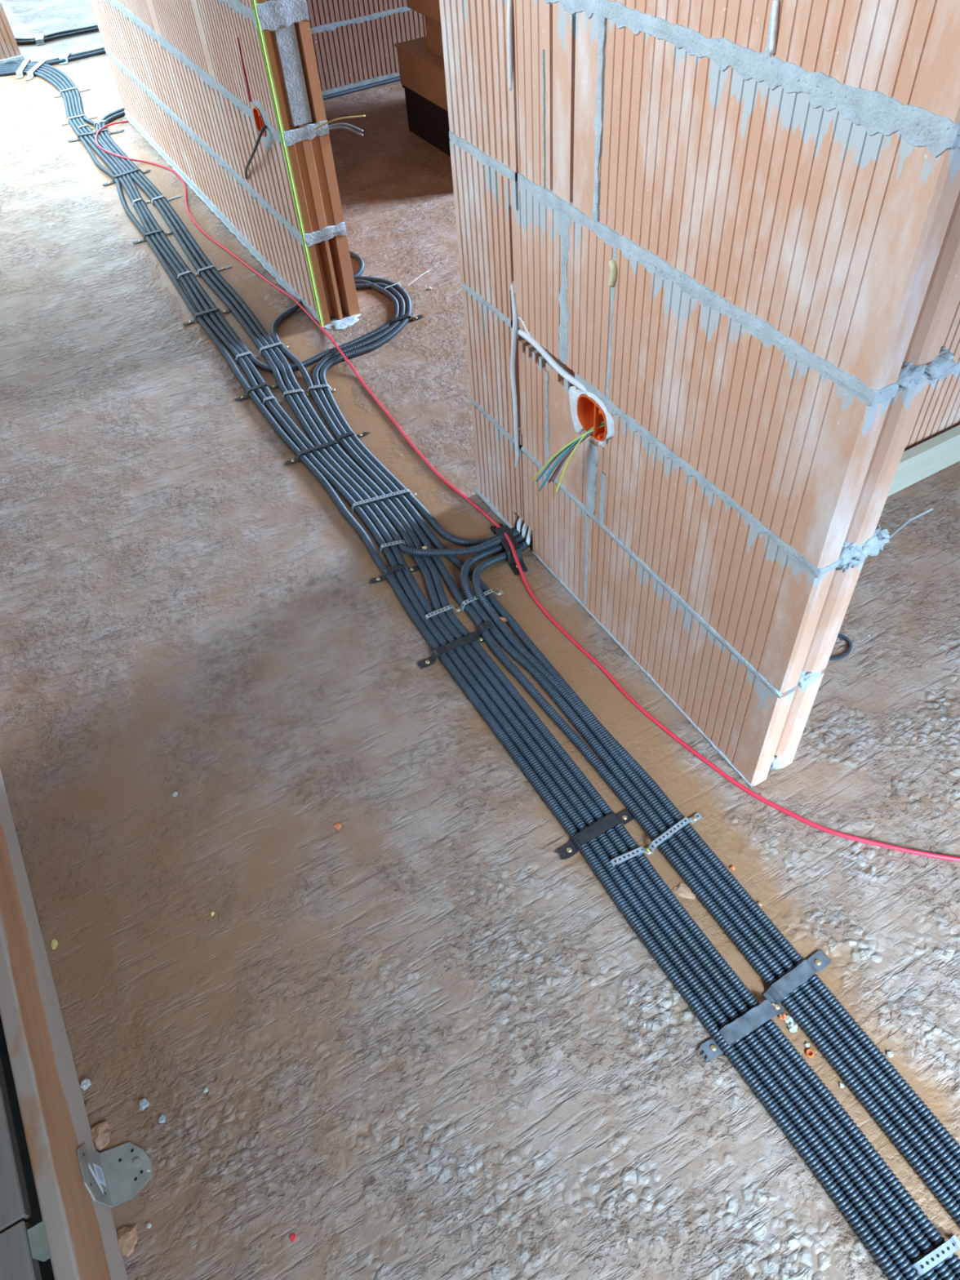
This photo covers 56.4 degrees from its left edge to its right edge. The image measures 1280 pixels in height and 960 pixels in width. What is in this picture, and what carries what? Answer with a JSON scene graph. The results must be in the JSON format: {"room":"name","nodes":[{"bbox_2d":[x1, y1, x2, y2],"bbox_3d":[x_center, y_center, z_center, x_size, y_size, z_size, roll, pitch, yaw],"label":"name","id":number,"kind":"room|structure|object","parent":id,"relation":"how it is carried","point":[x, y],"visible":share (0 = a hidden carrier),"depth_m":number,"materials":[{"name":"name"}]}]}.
{"room":"building under construction","nodes":[
{"label":"building under construction","id":0,"kind":"room"},
{"bbox_2d":[0,2,24,64],"bbox_3d":[-3.247,-4.756,4.516,0.122,2.500,3.491,-25,52,-17],"label":"wall","id":1,"kind":"structure","parent":0,"point":[9,49],"depth_m":4.37,"materials":[{"name":"brick"}]},
{"bbox_2d":[0,1013,54,1279],"bbox_3d":[-0.353,0.143,5.404,6.200,0.150,11.800,-25,52,-17],"label":"floor","id":2,"kind":"structure","parent":0,"point":[46,1267],"depth_m":3.71,"materials":[{"name":"concrete"}]},
{"bbox_2d":[306,0,426,95],"bbox_3d":[0.113,-3.584,3.211,3.305,2.500,0.131,-25,52,-17],"label":"wall","id":3,"kind":"structure","parent":0,"point":[354,41],"depth_m":3.75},
{"bbox_2d":[0,0,959,1279],"bbox_3d":[-0.519,-1.635,3.379,6.200,0.250,11.800,-25,52,-17],"label":"floor","id":4,"kind":"structure","parent":0,"point":[426,1040],"depth_m":1.48,"materials":[{"name":"concrete"}]},
{"bbox_2d":[0,1056,31,1233],"bbox_3d":[-0.984,0.440,1.511,0.211,0.025,1.176,-25,52,-17],"label":"plank","id":5,"kind":"object","parent":4,"relation":"on","point":[15,1206],"visible":1,"depth_m":1.22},
{"bbox_2d":[0,1220,42,1279],"bbox_3d":[-0.320,1.254,0.742,0.168,0.025,1.420,-25,52,-17],"label":"plank","id":6,"kind":"object","parent":4,"relation":"on","point":[16,1261],"visible":1,"depth_m":1.15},
{"bbox_2d":[15,59,31,79],"bbox_3d":[-2.205,-2.761,4.325,0.030,0.018,0.240,-8,49,-2],"label":"band","id":7,"kind":"object","parent":4,"relation":"on","point":[19,73],"visible":0.98,"depth_m":4.29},
{"bbox_2d":[24,61,46,79],"bbox_3d":[-2.131,-2.737,4.298,0.030,0.018,0.231,0,49,4],"label":"band","id":8,"kind":"object","parent":4,"relation":"on","point":[30,73],"visible":0.97,"depth_m":4.26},
{"bbox_2d":[26,1221,49,1262],"bbox_3d":[-0.543,0.775,1.187,0.092,0.035,0.035,-25,52,-17],"label":"batten","id":9,"kind":"object","parent":4,"relation":"on","point":[36,1234],"visible":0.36,"depth_m":1.16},
{"bbox_2d":[35,34,44,44],"bbox_3d":[-2.277,-3.111,4.639,0.040,0.018,0.126,-13,49,-7],"label":"band","id":10,"kind":"object","parent":4,"relation":"on","point":[39,40],"visible":1,"depth_m":4.62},
{"bbox_2d":[50,938,57,949],"bbox_3d":[-0.654,0.467,1.375,0.011,0.004,0.019,-25,52,-17],"label":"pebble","id":11,"kind":"object","parent":4,"relation":"on","point":[54,944],"visible":1,"depth_m":1.37,"materials":[{"name":"stone"}]},
{"bbox_2d":[6,49,106,65],"bbox_3d":[-2.029,-2.884,4.422,1.044,0.017,0.167,-16,49,-9],"label":"conduit","id":12,"kind":"object","parent":4,"relation":"on","point":[103,51],"visible":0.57,"depth_m":4.39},
{"bbox_2d":[58,53,71,64],"bbox_3d":[-2.035,-2.851,4.391,0.040,0.018,0.121,-7,49,-1],"label":"band","id":13,"kind":"object","parent":12,"relation":"attached to","point":[64,55],"visible":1,"depth_m":4.38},
{"bbox_2d":[14,24,97,40],"bbox_3d":[-2.062,-3.235,4.733,0.895,0.017,0.124,-17,50,-10],"label":"conduit","id":14,"kind":"object","parent":4,"relation":"on","point":[61,33],"visible":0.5,"depth_m":4.70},
{"bbox_2d":[16,26,98,44],"bbox_3d":[-2.049,-3.201,4.702,0.888,0.017,0.114,-17,50,-10],"label":"conduit","id":15,"kind":"object","parent":4,"relation":"on","point":[51,38],"visible":0.46,"depth_m":4.65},
{"bbox_2d":[18,46,104,62],"bbox_3d":[-2.047,-2.916,4.452,1.053,0.017,0.201,-15,49,-8],"label":"conduit","id":16,"kind":"object","parent":4,"relation":"on","point":[101,48],"visible":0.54,"depth_m":4.42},
{"bbox_2d":[0,768,128,1279],"bbox_3d":[-0.469,0.691,1.054,0.024,0.166,2.650,-25,52,-17],"label":"board","id":17,"kind":"object","parent":4,"relation":"on","point":[81,1233],"visible":1,"depth_m":1.13,"materials":[{"name":"wood"}]},
{"bbox_2d":[53,87,90,97],"bbox_3d":[-1.850,-2.486,4.055,0.166,0.018,0.015,-25,52,-17],"label":"band","id":18,"kind":"object","parent":4,"relation":"on","point":[72,87],"visible":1,"depth_m":4.05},
{"bbox_2d":[61,114,97,124],"bbox_3d":[-1.707,-2.217,3.806,0.152,0.018,0.015,-23,51,-15],"label":"band","id":19,"kind":"object","parent":4,"relation":"on","point":[81,114],"visible":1,"depth_m":3.80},
{"bbox_2d":[67,131,95,142],"bbox_3d":[-1.627,-2.055,3.658,0.120,0.018,0.020,-13,49,-7],"label":"strap","id":20,"kind":"object","parent":4,"relation":"on","point":[93,132],"visible":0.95,"depth_m":3.65,"materials":[{"name":"grey metal"}]},
{"bbox_2d":[80,1078,91,1090],"bbox_3d":[-0.545,0.612,1.235,0.015,0.008,0.014,-25,52,-17],"label":"pebble","id":21,"kind":"object","parent":4,"relation":"on","point":[85,1084],"visible":1,"depth_m":1.23,"materials":[{"name":"stone"}]},
{"bbox_2d":[90,1121,110,1150],"bbox_3d":[-0.505,0.659,1.190,0.027,0.010,0.033,-25,52,-17],"label":"fragment","id":22,"kind":"object","parent":4,"relation":"on","point":[100,1133],"visible":1,"depth_m":1.19,"materials":[{"name":"orange brick"}]},
{"bbox_2d":[76,1142,152,1208],"bbox_3d":[-0.462,0.661,1.137,0.060,0.082,0.076,-25,52,-17],"label":"bracket","id":23,"kind":"object","parent":4,"relation":"on","point":[112,1177],"visible":1,"depth_m":1.15,"materials":[{"name":"grey metal"}]},
{"bbox_2d":[96,1167,103,1182],"bbox_3d":[-0.485,0.682,1.142,0.001,0.016,0.016,-25,52,-17],"label":"print","id":24,"kind":"object","parent":23,"relation":"on","point":[100,1171],"depth_m":1.14,"materials":[{"name":"paper"}]},
{"bbox_2d":[102,168,150,186],"bbox_3d":[-1.327,-1.743,3.359,0.196,0.018,0.020,-32,54,-22],"label":"strap","id":25,"kind":"object","parent":4,"relation":"on","point":[135,169],"visible":1,"depth_m":3.35,"materials":[{"name":"grey metal"}]},
{"bbox_2d":[116,1225,137,1257],"bbox_3d":[-0.439,0.745,1.109,0.026,0.009,0.033,-8,49,-2],"label":"fragment","id":26,"kind":"object","parent":4,"relation":"on","point":[126,1237],"visible":1,"depth_m":1.11,"materials":[{"name":"brick"}]},
{"bbox_2d":[138,1097,149,1111],"bbox_3d":[-0.456,0.629,1.214,0.015,0.006,0.015,-25,52,-17],"label":"pebble","id":27,"kind":"object","parent":4,"relation":"on","point":[144,1103],"visible":1,"depth_m":1.21,"materials":[{"name":"grey stone"}]},
{"bbox_2d":[133,229,173,244],"bbox_3d":[-1.095,-1.358,3.002,0.145,0.018,0.017,-24,51,-16],"label":"strap","id":28,"kind":"object","parent":4,"relation":"on","point":[157,230],"visible":1,"depth_m":3.00,"materials":[{"name":"grey metal"}]},
{"bbox_2d":[158,1114,165,1123],"bbox_3d":[-0.426,0.643,1.201,0.009,0.005,0.011,-25,52,-17],"label":"pebble","id":29,"kind":"object","parent":4,"relation":"on","point":[162,1119],"visible":1,"depth_m":1.20,"materials":[{"name":"grey stone"}]},
{"bbox_2d":[151,195,180,204],"bbox_3d":[-1.123,-1.579,3.198,0.105,0.018,0.013,-29,53,-20],"label":"band","id":30,"kind":"object","parent":4,"relation":"on","point":[162,196],"visible":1,"depth_m":3.19,"materials":[{"name":"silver metal"}]},
{"bbox_2d":[0,64,399,372],"bbox_3d":[-1.351,-1.845,3.454,0.484,0.017,3.506,-29,53,-20],"label":"conduit","id":31,"kind":"object","parent":4,"relation":"on","point":[320,356],"visible":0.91,"depth_m":2.66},
{"bbox_2d":[383,269,430,288],"bbox_3d":[-0.216,-1.057,2.651,0.151,0.040,0.035,-13,49,-7],"label":"tie","id":32,"kind":"object","parent":31,"relation":"attached to","point":[429,269],"visible":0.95,"depth_m":2.65,"materials":[{"name":"grey plastic"}]},
{"bbox_2d":[389,313,425,324],"bbox_3d":[-0.213,-0.908,2.535,0.122,0.018,0.018,-25,52,-17],"label":"strap","id":33,"kind":"object","parent":31,"relation":"attached to","point":[406,315],"visible":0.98,"depth_m":2.53,"materials":[{"name":"black metal"}]},
{"bbox_2d":[182,307,230,324],"bbox_3d":[-0.802,-0.953,2.622,0.153,0.018,0.016,-23,51,-15],"label":"strap","id":34,"kind":"object","parent":4,"relation":"on","point":[213,308],"visible":1,"depth_m":2.62,"materials":[{"name":"black metal"}]},
{"bbox_2d":[235,351,258,363],"bbox_3d":[-0.640,-0.778,2.454,0.062,0.019,0.011,-21,51,-14],"label":"band","id":35,"kind":"object","parent":4,"relation":"on","point":[246,353],"visible":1,"depth_m":2.45,"materials":[{"name":"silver metal"}]},
{"bbox_2d":[233,382,278,400],"bbox_3d":[-0.583,-0.655,2.342,0.133,0.018,0.015,-25,52,-17],"label":"strap","id":36,"kind":"object","parent":4,"relation":"on","point":[248,389],"visible":0.99,"depth_m":2.33,"materials":[{"name":"black metal"}]},
{"bbox_2d":[0,62,519,556],"bbox_3d":[-1.169,-1.551,3.168,0.385,0.036,4.448,-28,52,-19],"label":"conduit","id":37,"kind":"object","parent":4,"relation":"on","point":[393,532],"visible":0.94,"depth_m":2.28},
{"bbox_2d":[197,265,231,276],"bbox_3d":[-0.835,-1.167,2.812,0.109,0.019,0.011,-25,52,-17],"label":"band","id":38,"kind":"object","parent":37,"relation":"attached to","point":[211,266],"visible":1,"depth_m":2.80,"materials":[{"name":"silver metal"}]},
{"bbox_2d":[258,342,288,355],"bbox_3d":[-0.570,-0.807,2.475,0.083,0.018,0.011,-22,51,-14],"label":"band","id":39,"kind":"object","parent":4,"relation":"on","point":[278,343],"visible":1,"depth_m":2.47,"materials":[{"name":"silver metal"}]},
{"bbox_2d":[282,388,310,399],"bbox_3d":[-0.477,-0.637,2.318,0.070,0.019,0.010,-12,49,-5],"label":"band","id":40,"kind":"object","parent":4,"relation":"on","point":[300,389],"visible":1,"depth_m":2.31,"materials":[{"name":"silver metal"}]},
{"bbox_2d":[283,440,340,465],"bbox_3d":[-0.405,-0.450,2.148,0.142,0.018,0.014,-21,50,-14],"label":"strap","id":41,"kind":"object","parent":4,"relation":"on","point":[333,442],"visible":1,"depth_m":2.14,"materials":[{"name":"black fabric"}]},
{"bbox_2d":[307,383,335,393],"bbox_3d":[-0.412,-0.652,2.326,0.072,0.018,0.010,-8,49,-2],"label":"band","id":42,"kind":"object","parent":4,"relation":"on","point":[326,384],"visible":1,"depth_m":2.32,"materials":[{"name":"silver metal"}]},
{"bbox_2d":[336,431,369,443],"bbox_3d":[-0.314,-0.498,2.182,0.096,0.018,0.013,-25,52,-17],"label":"strap","id":43,"kind":"object","parent":4,"relation":"on","point":[350,433],"visible":0.87,"depth_m":2.17,"materials":[{"name":"black fabric"}]},
{"bbox_2d":[349,250,364,275],"bbox_3d":[-0.403,-1.171,2.784,0.084,0.017,0.246,-10,49,-4],"label":"conduit","id":44,"kind":"object","parent":4,"relation":"on","point":[356,256],"visible":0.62,"depth_m":2.77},
{"bbox_2d":[322,75,399,100],"bbox_3d":[-0.004,-2.611,4.016,2.740,0.016,0.023,-25,52,-17],"label":"conduit","id":45,"kind":"object","parent":4,"relation":"on","point":[396,78],"visible":0.18,"depth_m":3.84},
{"bbox_2d":[351,488,417,512],"bbox_3d":[-0.215,-0.316,2.014,0.152,0.018,0.010,-17,50,-10],"label":"band","id":46,"kind":"object","parent":4,"relation":"on","point":[402,491],"visible":1,"depth_m":2.01,"materials":[{"name":"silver metal"}]},
{"bbox_2d":[368,564,419,583],"bbox_3d":[-0.178,-0.141,1.858,0.114,0.018,0.015,-17,50,-10],"label":"strap","id":47,"kind":"object","parent":4,"relation":"on","point":[386,571],"visible":1,"depth_m":1.85,"materials":[{"name":"black fabric"}]},
{"bbox_2d":[320,275,522,546],"bbox_3d":[-0.243,-0.661,2.318,0.320,0.024,1.340,-14,49,-8],"label":"conduit","id":48,"kind":"object","parent":4,"relation":"on","point":[415,503],"visible":0.85,"depth_m":2.22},
{"bbox_2d":[516,517,523,533],"bbox_3d":[0.093,-0.252,1.890,0.032,0.063,0.015,-7,49,-1],"label":"cable","id":49,"kind":"object","parent":48,"relation":"attached to","point":[520,521],"visible":0.59,"depth_m":1.90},
{"bbox_2d":[401,84,450,156],"bbox_3d":[0.127,-1.949,3.327,0.565,0.162,0.700,-25,52,-17],"label":"crate","id":50,"kind":"object","parent":4,"relation":"on","point":[427,120],"visible":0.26,"depth_m":3.34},
{"bbox_2d":[394,36,448,111],"bbox_3d":[0.119,-2.044,3.216,0.585,0.131,0.715,-25,52,-17],"label":"box","id":51,"kind":"object","parent":50,"relation":"on","point":[421,71],"visible":0.25,"depth_m":3.22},
{"bbox_2d":[406,0,444,58],"bbox_3d":[0.106,-2.388,2.793,0.560,0.957,0.570,-25,52,-17],"label":"box","id":52,"kind":"object","parent":51,"relation":"on","point":[430,9],"visible":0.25,"depth_m":3.10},
{"bbox_2d":[425,604,462,619],"bbox_3d":[-0.074,-0.053,1.772,0.079,0.018,0.010,-22,51,-15],"label":"band","id":53,"kind":"object","parent":4,"relation":"on","point":[450,606],"visible":1,"depth_m":1.76,"materials":[{"name":"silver metal"}]},
{"bbox_2d":[416,633,484,669],"bbox_3d":[-0.055,0.018,1.708,0.142,0.018,0.020,-23,51,-15],"label":"strap","id":54,"kind":"object","parent":4,"relation":"on","point":[425,663],"visible":1,"depth_m":1.70,"materials":[{"name":"black fabric"}]},
{"bbox_2d":[0,70,906,1279],"bbox_3d":[-0.829,-0.871,2.555,0.365,0.017,6.065,-25,52,-17],"label":"conduit","id":55,"kind":"object","parent":4,"relation":"on","point":[830,1186],"visible":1,"depth_m":1.44,"materials":[{"name":"plastic"}]},
{"bbox_2d":[0,68,923,1279],"bbox_3d":[-0.829,-0.886,2.569,0.376,0.017,6.099,-25,52,-17],"label":"conduit","id":56,"kind":"object","parent":4,"relation":"on","point":[860,1203],"visible":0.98,"depth_m":1.42,"materials":[{"name":"plastic"}]},
{"bbox_2d":[262,395,281,405],"bbox_3d":[-0.536,-0.617,2.305,0.048,0.018,0.011,-19,50,-12],"label":"band","id":57,"kind":"object","parent":56,"relation":"attached to","point":[270,397],"visible":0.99,"depth_m":2.30,"materials":[{"name":"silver metal"}]},
{"bbox_2d":[0,66,941,1279],"bbox_3d":[-0.827,-0.901,2.582,0.386,0.017,6.133,-25,52,-17],"label":"conduit","id":58,"kind":"object","parent":4,"relation":"on","point":[872,1198],"visible":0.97,"depth_m":1.42,"materials":[{"name":"plastic"}]},
{"bbox_2d":[489,523,528,575],"bbox_3d":[0.060,-0.201,1.886,0.032,0.025,0.168,-17,50,-10],"label":"strap","id":59,"kind":"object","parent":4,"relation":"on","point":[500,531],"visible":0.8,"depth_m":1.86,"materials":[{"name":"plastic"}]},
{"bbox_2d":[95,120,959,862],"bbox_3d":[-0.366,-0.861,2.497,0.379,0.036,4.301,-28,52,-19],"label":"cable","id":60,"kind":"object","parent":4,"relation":"on","point":[556,624],"visible":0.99,"depth_m":1.72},
{"bbox_2d":[98,107,958,1279],"bbox_3d":[-0.454,-0.620,2.300,0.259,0.024,5.068,-22,51,-14],"label":"conduit","id":61,"kind":"object","parent":4,"relation":"on","point":[945,1273],"visible":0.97,"depth_m":1.41,"materials":[{"name":"plastic"}]},
{"bbox_2d":[379,539,406,554],"bbox_3d":[-0.180,-0.201,1.910,0.070,0.019,0.010,-13,49,-7],"label":"band","id":62,"kind":"object","parent":61,"relation":"attached to","point":[401,541],"visible":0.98,"depth_m":1.90,"materials":[{"name":"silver metal"}]},
{"bbox_2d":[102,111,959,1279],"bbox_3d":[-0.431,-0.613,2.292,0.242,0.024,5.029,-22,51,-14],"label":"conduit","id":63,"kind":"object","parent":4,"relation":"on","point":[953,1260],"visible":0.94,"depth_m":1.42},
{"bbox_2d":[554,809,634,859],"bbox_3d":[0.187,0.306,1.435,0.153,0.018,0.024,-25,52,-17],"label":"strap","id":64,"kind":"object","parent":4,"relation":"on","point":[590,833],"visible":1,"depth_m":1.43,"materials":[{"name":"black fabric"}]},
{"bbox_2d":[271,299,959,1226],"bbox_3d":[0.080,0.015,1.694,0.157,0.030,3.016,-22,51,-14],"label":"conduit","id":65,"kind":"object","parent":4,"relation":"on","point":[854,1084],"visible":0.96,"depth_m":1.41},
{"bbox_2d":[460,588,503,611],"bbox_3d":[0.004,-0.084,1.793,0.094,0.018,0.010,-25,51,-16],"label":"band","id":66,"kind":"object","parent":65,"relation":"attached to","point":[490,591],"visible":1,"depth_m":1.79,"materials":[{"name":"grey metal"}]},
{"bbox_2d":[648,812,702,853],"bbox_3d":[0.312,0.303,1.427,0.107,0.019,0.010,-30,53,-20],"label":"band","id":67,"kind":"object","parent":65,"relation":"attached to","point":[683,822],"visible":1,"depth_m":1.42,"materials":[{"name":"grey metal"}]},
{"bbox_2d":[763,950,831,1004],"bbox_3d":[0.452,0.474,1.265,0.116,0.018,0.024,-28,52,-19],"label":"strap","id":68,"kind":"object","parent":65,"relation":"attached to","point":[802,973],"visible":1,"depth_m":1.26,"materials":[{"name":"grey metal"}]},
{"bbox_2d":[609,846,653,866],"bbox_3d":[0.236,0.339,1.401,0.077,0.019,0.010,-20,50,-13],"label":"band","id":69,"kind":"object","parent":4,"relation":"on","point":[641,850],"visible":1,"depth_m":1.39,"materials":[{"name":"grey metal"}]},
{"bbox_2d":[312,282,959,1164],"bbox_3d":[0.112,-0.030,1.740,0.360,0.017,3.080,-19,50,-12],"label":"conduit","id":70,"kind":"object","parent":4,"relation":"on","point":[916,1102],"visible":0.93,"depth_m":1.44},
{"bbox_2d":[673,882,696,899],"bbox_3d":[0.313,0.384,1.368,0.035,0.004,0.022,23,54,23],"label":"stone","id":71,"kind":"object","parent":4,"relation":"on","point":[682,890],"visible":1,"depth_m":1.37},
{"bbox_2d":[460,534,959,1204],"bbox_3d":[0.446,0.374,1.346,0.194,0.035,1.786,-25,52,-17],"label":"conduit","id":72,"kind":"object","parent":4,"relation":"on","point":[946,1179],"visible":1,"depth_m":1.34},
{"bbox_2d":[471,621,493,637],"bbox_3d":[0.007,-0.021,1.737,0.045,0.018,0.019,-18,50,-11],"label":"strap","id":73,"kind":"object","parent":72,"relation":"attached to","point":[487,624],"visible":0.95,"depth_m":1.73,"materials":[{"name":"black fabric"}]},
{"bbox_2d":[521,522,528,538],"bbox_3d":[0.100,-0.242,1.882,0.030,0.058,0.013,-25,52,-17],"label":"cable","id":74,"kind":"object","parent":72,"relation":"attached to","point":[525,526],"visible":0.52,"depth_m":1.89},
{"bbox_2d":[471,541,959,1183],"bbox_3d":[0.458,0.379,1.340,0.172,0.035,1.759,-25,52,-17],"label":"conduit","id":75,"kind":"object","parent":4,"relation":"on","point":[894,1095],"visible":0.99,"depth_m":1.35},
{"bbox_2d":[525,526,532,545],"bbox_3d":[0.106,-0.229,1.875,0.010,0.056,0.040,20,53,20],"label":"cable","id":76,"kind":"object","parent":75,"relation":"attached to","point":[530,531],"visible":0.59,"depth_m":1.88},
{"bbox_2d":[697,999,785,1062],"bbox_3d":[0.358,0.530,1.224,0.138,0.018,0.026,-25,52,-17],"label":"strap","id":77,"kind":"object","parent":4,"relation":"on","point":[756,1016],"visible":1,"depth_m":1.22,"materials":[{"name":"grey metal"}]},
{"bbox_2d":[779,1013,787,1021],"bbox_3d":[0.419,0.521,1.238,0.012,0.006,0.011,0,49,4],"label":"chip","id":78,"kind":"object","parent":4,"relation":"on","point":[783,1016],"visible":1,"depth_m":1.24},
{"bbox_2d":[784,1014,794,1023],"bbox_3d":[0.426,0.523,1.235,0.013,0.005,0.014,-10,49,-4],"label":"chip","id":79,"kind":"object","parent":4,"relation":"on","point":[789,1019],"visible":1,"depth_m":1.23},
{"bbox_2d":[786,1021,797,1033],"bbox_3d":[0.430,0.531,1.228,0.014,0.006,0.015,-25,52,-17],"label":"chip","id":80,"kind":"object","parent":4,"relation":"on","point":[793,1027],"visible":1,"depth_m":1.23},
{"bbox_2d":[828,633,852,660],"bbox_3d":[0.657,0.012,1.665,0.072,0.006,0.058,-25,52,-17],"label":"conduit","id":81,"kind":"object","parent":4,"relation":"on","point":[846,638],"visible":0.51,"depth_m":1.65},
{"bbox_2d":[888,424,959,496],"bbox_3d":[1.565,-0.675,2.139,1.900,0.088,0.027,-25,52,-17],"label":"board","id":82,"kind":"object","parent":4,"relation":"on","point":[927,458],"visible":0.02,"depth_m":1.92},
{"bbox_2d":[912,1235,959,1276],"bbox_3d":[0.533,0.718,1.044,0.073,0.019,0.012,-22,51,-14],"label":"band","id":83,"kind":"object","parent":4,"relation":"on","point":[951,1246],"visible":1,"depth_m":1.04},
{"bbox_2d":[88,0,959,787],"bbox_3d":[-0.552,-1.832,1.726,0.137,2.499,3.926,-25,52,-17],"label":"wall","id":84,"kind":"structure","parent":0,"point":[780,229],"depth_m":1.19,"materials":[{"name":"brick"}]},
{"bbox_2d":[236,36,251,102],"bbox_3d":[-0.584,-1.412,2.219,0.005,0.144,0.023,-25,52,-17],"label":"marker line","id":85,"kind":"object","parent":84,"relation":"attached to","point":[237,37],"visible":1,"depth_m":2.22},
{"bbox_2d":[253,106,266,136],"bbox_3d":[-0.541,-1.324,2.280,0.046,0.064,0.068,-25,52,-17],"label":"junction box","id":86,"kind":"object","parent":84,"relation":"attached to","point":[260,123],"visible":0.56,"depth_m":2.28,"materials":[{"name":"orange plastic"}]},
{"bbox_2d":[244,124,266,179],"bbox_3d":[-0.600,-1.309,2.414,0.063,0.225,0.320,-25,52,-17],"label":"cable","id":87,"kind":"object","parent":86,"relation":"hanging from","point":[264,126],"visible":0.94,"depth_m":2.32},
{"bbox_2d":[252,99,275,152],"bbox_3d":[-0.541,-1.290,2.268,0.008,0.143,0.145,-25,52,-17],"label":"plaster patch","id":88,"kind":"object","parent":84,"relation":"attached to","point":[269,139],"visible":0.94,"depth_m":2.24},
{"bbox_2d":[251,0,323,326],"bbox_3d":[-0.486,-1.272,2.124,0.006,1.150,0.007,-25,52,-17],"label":"marker line","id":89,"kind":"object","parent":84,"relation":"attached to","point":[252,1],"visible":1,"depth_m":2.20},
{"bbox_2d":[314,115,365,130],"bbox_3d":[-0.345,-1.275,2.204,0.130,0.019,0.004,-14,49,-7],"label":"wire","id":90,"kind":"object","parent":84,"relation":"attached to","point":[326,122],"visible":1,"depth_m":2.20,"materials":[{"name":"yellow plastic"}]},
{"bbox_2d":[328,123,363,132],"bbox_3d":[-0.339,-1.280,2.238,0.093,0.023,0.008,-1,49,4],"label":"wire","id":91,"kind":"object","parent":84,"relation":"attached to","point":[335,124],"visible":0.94,"depth_m":2.23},
{"bbox_2d":[328,126,363,136],"bbox_3d":[-0.338,-1.274,2.242,0.093,0.023,0.011,2,49,7],"label":"wire","id":92,"kind":"object","parent":84,"relation":"attached to","point":[333,127],"visible":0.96,"depth_m":2.24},
{"bbox_2d":[506,0,512,91],"bbox_3d":[0.042,-0.806,1.217,0.009,0.108,0.016,-7,49,-1],"label":"cable","id":93,"kind":"object","parent":84,"relation":"attached to","point":[509,8],"visible":1,"depth_m":1.21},
{"bbox_2d":[510,280,519,467],"bbox_3d":[0.063,-0.472,1.621,0.016,0.418,0.042,-6,49,-1],"label":"cable","id":94,"kind":"object","parent":84,"relation":"hanging from","point":[513,294],"visible":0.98,"depth_m":1.60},
{"bbox_2d":[516,316,529,337],"bbox_3d":[0.083,-0.517,1.514,0.012,0.049,0.084,-25,52,-17],"label":"cable","id":95,"kind":"object","parent":84,"relation":"attached to","point":[521,320],"visible":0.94,"depth_m":1.51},
{"bbox_2d":[517,328,586,392],"bbox_3d":[0.120,-0.460,1.472,0.016,0.026,0.205,-25,52,-17],"label":"cable","id":96,"kind":"object","parent":84,"relation":"attached to","point":[548,357],"visible":1,"depth_m":1.47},
{"bbox_2d":[568,386,614,447],"bbox_3d":[0.177,-0.357,1.445,0.009,0.109,0.134,-25,52,-17],"label":"plaster patch","id":97,"kind":"object","parent":84,"relation":"attached to","point":[574,393],"visible":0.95,"depth_m":1.44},
{"bbox_2d":[577,394,607,441],"bbox_3d":[0.197,-0.363,1.436,0.046,0.067,0.080,-25,52,-17],"label":"junction box","id":98,"kind":"object","parent":84,"relation":"attached to","point":[590,415],"visible":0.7,"depth_m":1.45,"materials":[{"name":"orange plastic"}]},
{"bbox_2d":[531,424,604,481],"bbox_3d":[0.153,-0.308,1.488,0.140,0.132,0.016,4,49,8],"label":"wire","id":99,"kind":"object","parent":98,"relation":"attached to","point":[587,433],"visible":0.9,"depth_m":1.48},
{"bbox_2d":[536,424,603,481],"bbox_3d":[0.156,-0.309,1.489,0.130,0.132,0.017,3,49,8],"label":"wire","id":100,"kind":"object","parent":98,"relation":"attached to","point":[562,451],"visible":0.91,"depth_m":1.50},
{"bbox_2d":[538,422,604,490],"bbox_3d":[0.160,-0.305,1.480,0.128,0.139,0.006,-4,49,1],"label":"wire","id":101,"kind":"object","parent":98,"relation":"hanging from","point":[579,438],"visible":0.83,"depth_m":1.48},
{"bbox_2d":[551,431,593,481],"bbox_3d":[0.169,-0.312,1.469,0.104,0.114,0.008,-11,49,-5],"label":"wire","id":102,"kind":"object","parent":98,"relation":"attached to","point":[589,433],"visible":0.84,"depth_m":1.47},
{"bbox_2d":[548,427,599,483],"bbox_3d":[0.166,-0.309,1.477,0.106,0.116,0.014,-9,49,-3],"label":"wire","id":103,"kind":"object","parent":98,"relation":"attached to","point":[560,463],"visible":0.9,"depth_m":1.49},
{"bbox_2d":[555,420,604,493],"bbox_3d":[0.168,-0.306,1.463,0.110,0.113,0.016,-22,51,-14],"label":"wire","id":104,"kind":"object","parent":98,"relation":"hanging from","point":[584,436],"visible":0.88,"depth_m":1.46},
{"bbox_2d":[608,259,617,287],"bbox_3d":[0.181,-0.500,1.221,0.012,0.038,0.014,-25,52,-17],"label":"foam","id":105,"kind":"object","parent":84,"relation":"attached to","point":[613,268],"visible":1,"depth_m":1.21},
{"bbox_2d":[768,0,779,53],"bbox_3d":[0.276,-0.574,0.839,0.009,0.042,0.007,28,56,26],"label":"cable","id":106,"kind":"object","parent":84,"relation":"on","point":[775,2],"visible":1,"depth_m":0.84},
{"bbox_2d":[888,507,933,538],"bbox_3d":[0.544,-0.140,1.152,0.056,0.073,0.007,0,49,5],"label":"tie","id":107,"kind":"object","parent":84,"relation":"attached to","point":[908,521],"visible":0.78,"depth_m":1.14,"materials":[{"name":"grey plastic"}]},
{"bbox_2d":[903,296,959,451],"bbox_3d":[1.664,-1.619,1.358,3.308,2.500,0.131,-25,52,-17],"label":"wall","id":108,"kind":"structure","parent":0,"point":[939,411],"depth_m":1.86,"materials":[{"name":"brick"}]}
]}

